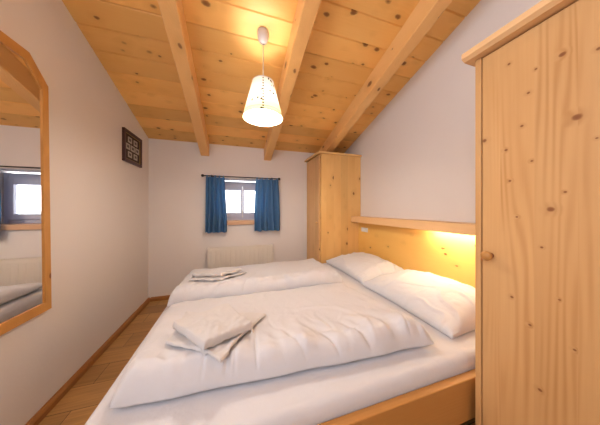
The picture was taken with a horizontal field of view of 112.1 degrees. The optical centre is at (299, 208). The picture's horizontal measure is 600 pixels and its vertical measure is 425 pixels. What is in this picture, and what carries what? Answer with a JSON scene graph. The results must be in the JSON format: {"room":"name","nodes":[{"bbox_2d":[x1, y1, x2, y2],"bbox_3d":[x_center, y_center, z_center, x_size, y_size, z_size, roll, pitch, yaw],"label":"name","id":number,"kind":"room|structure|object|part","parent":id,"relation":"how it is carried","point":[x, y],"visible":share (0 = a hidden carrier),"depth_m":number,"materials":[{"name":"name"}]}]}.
{"room":"bedroom","nodes":[
{"label":"bedroom","id":0,"kind":"room"},
{"bbox_2d":[0,0,147,424],"bbox_3d":[-1.347,-0.555,0.469,0.200,3.451,4.320,0,0,-18],"label":"wall","id":1,"kind":"structure","parent":0,"point":[99,199],"depth_m":1.38,"materials":[{"name":"paint"}]},
{"bbox_2d":[0,30,51,335],"bbox_3d":[-1.307,-0.116,0.707,0.024,1.389,0.977,0,0,-18],"label":"wall mirror","id":2,"kind":"object","parent":1,"relation":"attached to","point":[25,231],"visible":1,"depth_m":1.02,"materials":[{"name":"clear mirror"}]},
{"bbox_3d":[-1.303,-0.786,0.697,0.024,0.050,0.731,0,0,-18],"label":"frame rail","id":3,"kind":"part","parent":2,"relation":"part of","materials":[{"name":"wood"}]},
{"bbox_3d":[-1.307,0.554,0.707,0.024,0.050,0.977,0,0,-18],"label":"frame rail","id":4,"kind":"part","parent":2,"relation":"part of","materials":[{"name":"wood"}]},
{"bbox_3d":[-1.430,-0.737,1.089,0.024,0.148,0.131,0,0,-18],"label":"frame rail","id":5,"kind":"part","parent":2,"relation":"part of","materials":[{"name":"wood"}]},
{"bbox_3d":[-1.448,-0.059,1.144,0.024,1.274,0.059,0,0,-18],"label":"frame rail","id":6,"kind":"part","parent":2,"relation":"part of","materials":[{"name":"wood"}]},
{"bbox_2d":[25,297,149,424],"bbox_3d":[-1.263,1.147,0.575,0.026,0.047,4.170,0,0,-18],"label":"baseboard","id":7,"kind":"structure","parent":1,"relation":"attached to","point":[53,401],"depth_m":1.39,"materials":[{"name":"brown wood"}]},
{"bbox_2d":[122,127,141,167],"bbox_3d":[-1.770,-0.628,2.140,0.024,0.323,0.390,0,0,-18],"label":"picture frame","id":8,"kind":"object","parent":1,"relation":"attached to","point":[131,144],"visible":1,"depth_m":2.11,"materials":[{"name":"brown wood"}]},
{"bbox_2d":[148,138,314,297],"bbox_3d":[-0.652,0.080,3.120,3.353,2.180,0.300,0,0,-18],"label":"wall","id":9,"kind":"structure","parent":0,"point":[178,242],"depth_m":2.73,"materials":[{"name":"paint"}]},
{"bbox_2d":[150,295,169,301],"bbox_3d":[-0.883,1.147,2.875,2.112,0.047,0.026,0,0,-18],"label":"baseboard","id":10,"kind":"structure","parent":9,"relation":"attached to","point":[166,297],"depth_m":2.58,"materials":[{"name":"brown wood"}]},
{"bbox_2d":[208,244,272,268],"bbox_3d":[-0.821,0.850,2.855,0.879,0.640,0.098,0,0,-18],"label":"radiator","id":11,"kind":"object","parent":9,"relation":"attached to","point":[232,256],"visible":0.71,"depth_m":2.80,"materials":[{"name":"white metal"}]},
{"bbox_2d":[225,181,255,224],"bbox_3d":[-0.861,-0.090,3.022,0.720,0.640,0.300,0,0,-18],"label":"window","id":12,"kind":"structure","parent":9,"relation":"in","point":[242,218],"depth_m":3.08,"materials":[{"name":"white paint"}]},
{"bbox_3d":[-1.040,-0.113,3.065,0.316,0.475,0.057,0,0,-18],"label":"sash","id":13,"kind":"part","parent":12,"relation":"part of","materials":[{"name":"glass"}]},
{"bbox_3d":[-0.852,0.202,2.993,0.718,0.057,0.240,0,0,-18],"label":"sill","id":14,"kind":"part","parent":12,"relation":"part of","materials":[{"name":"brown wood"}]},
{"bbox_3d":[-0.739,-0.113,3.163,0.312,0.475,0.057,0,0,-18],"label":"sash","id":15,"kind":"part","parent":12,"relation":"part of","materials":[{"name":"glass"}]},
{"bbox_2d":[201,174,279,179],"bbox_3d":[-0.809,-0.435,2.861,1.068,0.043,0.099,0,0,-18],"label":"curtain rod","id":16,"kind":"object","parent":9,"relation":"attached to","point":[202,175],"visible":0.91,"depth_m":2.80,"materials":[{"name":"black metal"}]},
{"bbox_2d":[205,175,226,232],"bbox_3d":[-1.129,-0.061,2.724,0.270,0.774,0.097,0,0,-18],"label":"curtain","id":17,"kind":"object","parent":16,"relation":"hanging from","point":[215,206],"visible":1,"depth_m":2.72,"materials":[{"name":"blue fabric"}]},
{"bbox_2d":[254,177,279,231],"bbox_3d":[-0.475,-0.061,2.938,0.375,0.774,0.100,0,0,-18],"label":"curtain","id":18,"kind":"object","parent":16,"relation":"hanging from","point":[267,203],"visible":1,"depth_m":2.93,"materials":[{"name":"blue fabric"}]},
{"bbox_2d":[38,300,474,424],"bbox_3d":[0.035,1.220,0.994,3.353,0.100,4.770,0,0,-18],"label":"floor","id":19,"kind":"structure","parent":0,"point":[76,407],"depth_m":1.41,"materials":[{"name":"brown wood"}]},
{"bbox_2d":[304,151,361,262],"bbox_3d":[0.473,0.204,3.029,0.666,1.932,0.565,0,0,-18],"label":"tall cabinet","id":20,"kind":"object","parent":19,"relation":"on","point":[333,178],"visible":0.77,"depth_m":2.80,"materials":[{"name":"brown wood"}]},
{"bbox_3d":[0.190,0.198,2.952,0.020,1.825,0.478,0,0,-18],"label":"door","id":21,"kind":"part","parent":20,"relation":"part of","materials":[{"name":"brown wood"}]},
{"bbox_3d":[0.473,-0.749,3.029,0.666,0.027,0.565,0,0,-18],"label":"cornice","id":22,"kind":"part","parent":20,"relation":"part of","materials":[{"name":"brown wood"}]},
{"bbox_2d":[318,223,474,424],"bbox_3d":[0.089,0.653,1.663,2.236,1.034,1.850,0,0,-18],"label":"double bed","id":23,"kind":"object","parent":19,"relation":"on","point":[449,401],"visible":0.02,"depth_m":1.50,"materials":[{"name":"brown wood"}]},
{"bbox_2d":[85,263,474,424],"bbox_3d":[0.083,0.798,1.661,2.156,0.185,1.766,0,0,-18],"label":"mattress","id":24,"kind":"object","parent":23,"relation":"on","point":[315,396],"visible":0.19,"depth_m":0.79,"materials":[{"name":"white fabric"}]},
{"bbox_2d":[167,258,342,306],"bbox_3d":[-0.365,0.625,2.000,1.435,0.156,0.824,0,0,-18],"label":"duvet","id":25,"kind":"object","parent":24,"relation":"on","point":[273,276],"visible":0.77,"depth_m":1.68,"materials":[{"name":"white fabric"}]},
{"bbox_2d":[188,271,245,280],"bbox_3d":[-0.697,0.576,1.730,0.312,0.057,0.347,0,0,25],"label":"folded towel","id":26,"kind":"object","parent":25,"relation":"on","point":[205,278],"visible":0.62,"depth_m":1.64,"materials":[{"name":"white fabric"}]},
{"bbox_2d":[191,267,240,277],"bbox_3d":[-0.720,0.554,1.759,0.318,0.074,0.259,0,0,22],"label":"folded towel","id":27,"kind":"object","parent":26,"relation":"on","point":[219,271],"visible":1,"depth_m":1.70,"materials":[{"name":"white fabric"}]},
{"bbox_2d":[109,282,433,408],"bbox_3d":[-0.115,0.629,1.199,1.375,0.147,0.848,0,0,-18],"label":"duvet","id":28,"kind":"object","parent":24,"relation":"on","point":[316,326],"visible":0.85,"depth_m":0.92,"materials":[{"name":"white fabric"}]},
{"bbox_2d":[166,311,264,362],"bbox_3d":[-0.462,0.572,0.999,0.457,0.058,0.384,0,0,16],"label":"folded towel","id":29,"kind":"object","parent":28,"relation":"on","point":[220,351],"visible":0.37,"depth_m":0.84,"materials":[{"name":"white fabric"}]},
{"bbox_2d":[172,303,252,349],"bbox_3d":[-0.389,0.549,0.965,0.320,0.097,0.293,0,0,39],"label":"folded towel","id":30,"kind":"object","parent":29,"relation":"on","point":[206,329],"visible":1,"depth_m":0.89,"materials":[{"name":"white fabric"}]},
{"bbox_2d":[326,252,403,282],"bbox_3d":[0.713,0.624,2.322,0.540,0.161,0.790,0,0,-18],"label":"pillow","id":31,"kind":"object","parent":24,"relation":"on","point":[361,266],"visible":0.98,"depth_m":2.11,"materials":[{"name":"white fabric"}]},
{"bbox_2d":[362,269,474,338],"bbox_3d":[0.951,0.615,1.545,0.550,0.177,0.810,0,0,-18],"label":"pillow","id":32,"kind":"object","parent":24,"relation":"on","point":[447,305],"visible":0.94,"depth_m":1.35,"materials":[{"name":"white fabric"}]},
{"bbox_3d":[0.347,0.863,0.795,2.194,0.185,0.037,0,0,-18],"label":"rail","id":33,"kind":"part","parent":23,"relation":"part of","materials":[{"name":"brown wood"}]},
{"bbox_3d":[1.134,0.628,2.001,0.039,0.984,1.850,0,0,-18],"label":"headboard","id":34,"kind":"part","parent":23,"relation":"part of","materials":[{"name":"brown wood"}]},
{"bbox_2d":[461,0,599,424],"bbox_3d":[1.255,0.245,0.453,0.761,1.849,1.170,0,0,-18],"label":"wardrobe","id":35,"kind":"object","parent":19,"relation":"on","point":[537,76],"visible":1,"depth_m":0.69,"materials":[{"name":"brown wood"}]},
{"bbox_3d":[0.765,0.192,0.824,0.043,0.039,0.039,0,0,-18],"label":"knob","id":36,"kind":"part","parent":35,"relation":"part of","materials":[{"name":"brown wood"}]},
{"bbox_3d":[1.255,-0.662,0.453,0.761,0.034,1.170,0,0,-18],"label":"cornice","id":37,"kind":"part","parent":35,"relation":"part of","materials":[{"name":"brown wood"}]},
{"bbox_2d":[62,0,480,152],"bbox_3d":[0.050,-1.623,0.946,3.053,1.497,4.370,0,0,-18],"label":"ceiling","id":38,"kind":"structure","parent":0,"point":[348,39],"depth_m":1.73,"materials":[{"name":"brown wood"}]},
{"bbox_2d":[157,0,208,155],"bbox_3d":[-0.653,-1.461,0.771,0.105,1.486,4.170,0,0,-18],"label":"ceiling beam","id":39,"kind":"structure","parent":38,"relation":"attached to","point":[172,12],"depth_m":1.56,"materials":[{"name":"brown wood"}]},
{"bbox_2d":[242,27,282,126],"bbox_3d":[-0.283,-1.023,1.548,0.305,0.666,0.305,0,0,-18],"label":"pendant lamp","id":40,"kind":"object","parent":38,"relation":"hanging from","point":[262,107],"visible":1,"depth_m":1.49,"materials":[{"name":"white fabric"}]},
{"bbox_3d":[-0.283,-0.830,1.548,0.302,0.275,0.302,0,0,-18],"label":"lamp shade","id":41,"kind":"part","parent":40,"relation":"part of","materials":[{"name":"white fabric"}]},
{"bbox_3d":[-0.283,-0.779,1.548,0.099,0.175,0.099,0,0,-18],"label":"light bulb","id":42,"kind":"part","parent":40,"relation":"part of","materials":[{"name":"white glass"}]},
{"bbox_2d":[264,0,320,160],"bbox_3d":[0.155,-1.461,1.033,0.105,1.486,4.170,0,0,-18],"label":"ceiling beam","id":43,"kind":"structure","parent":38,"relation":"attached to","point":[306,12],"depth_m":1.61,"materials":[{"name":"brown wood"}]},
{"bbox_2d":[319,0,451,151],"bbox_3d":[0.963,-1.461,1.294,0.105,1.486,4.170,0,0,-18],"label":"ceiling beam","id":44,"kind":"structure","parent":38,"relation":"attached to","point":[426,13],"depth_m":1.74,"materials":[{"name":"brown wood"}]},
{"bbox_2d":[345,0,541,222],"bbox_3d":[1.463,-0.555,1.376,0.200,3.451,4.320,0,0,-18],"label":"wall","id":45,"kind":"structure","parent":0,"point":[418,154],"depth_m":1.81,"materials":[{"name":"paint"}]},
{"bbox_2d":[351,216,474,235],"bbox_3d":[1.076,0.147,1.984,0.160,0.078,1.845,0,0,-18],"label":"wall shelf","id":46,"kind":"object","parent":45,"relation":"attached to","point":[464,228],"visible":0.61,"depth_m":1.76,"materials":[{"name":"brown wood"}]}
]}

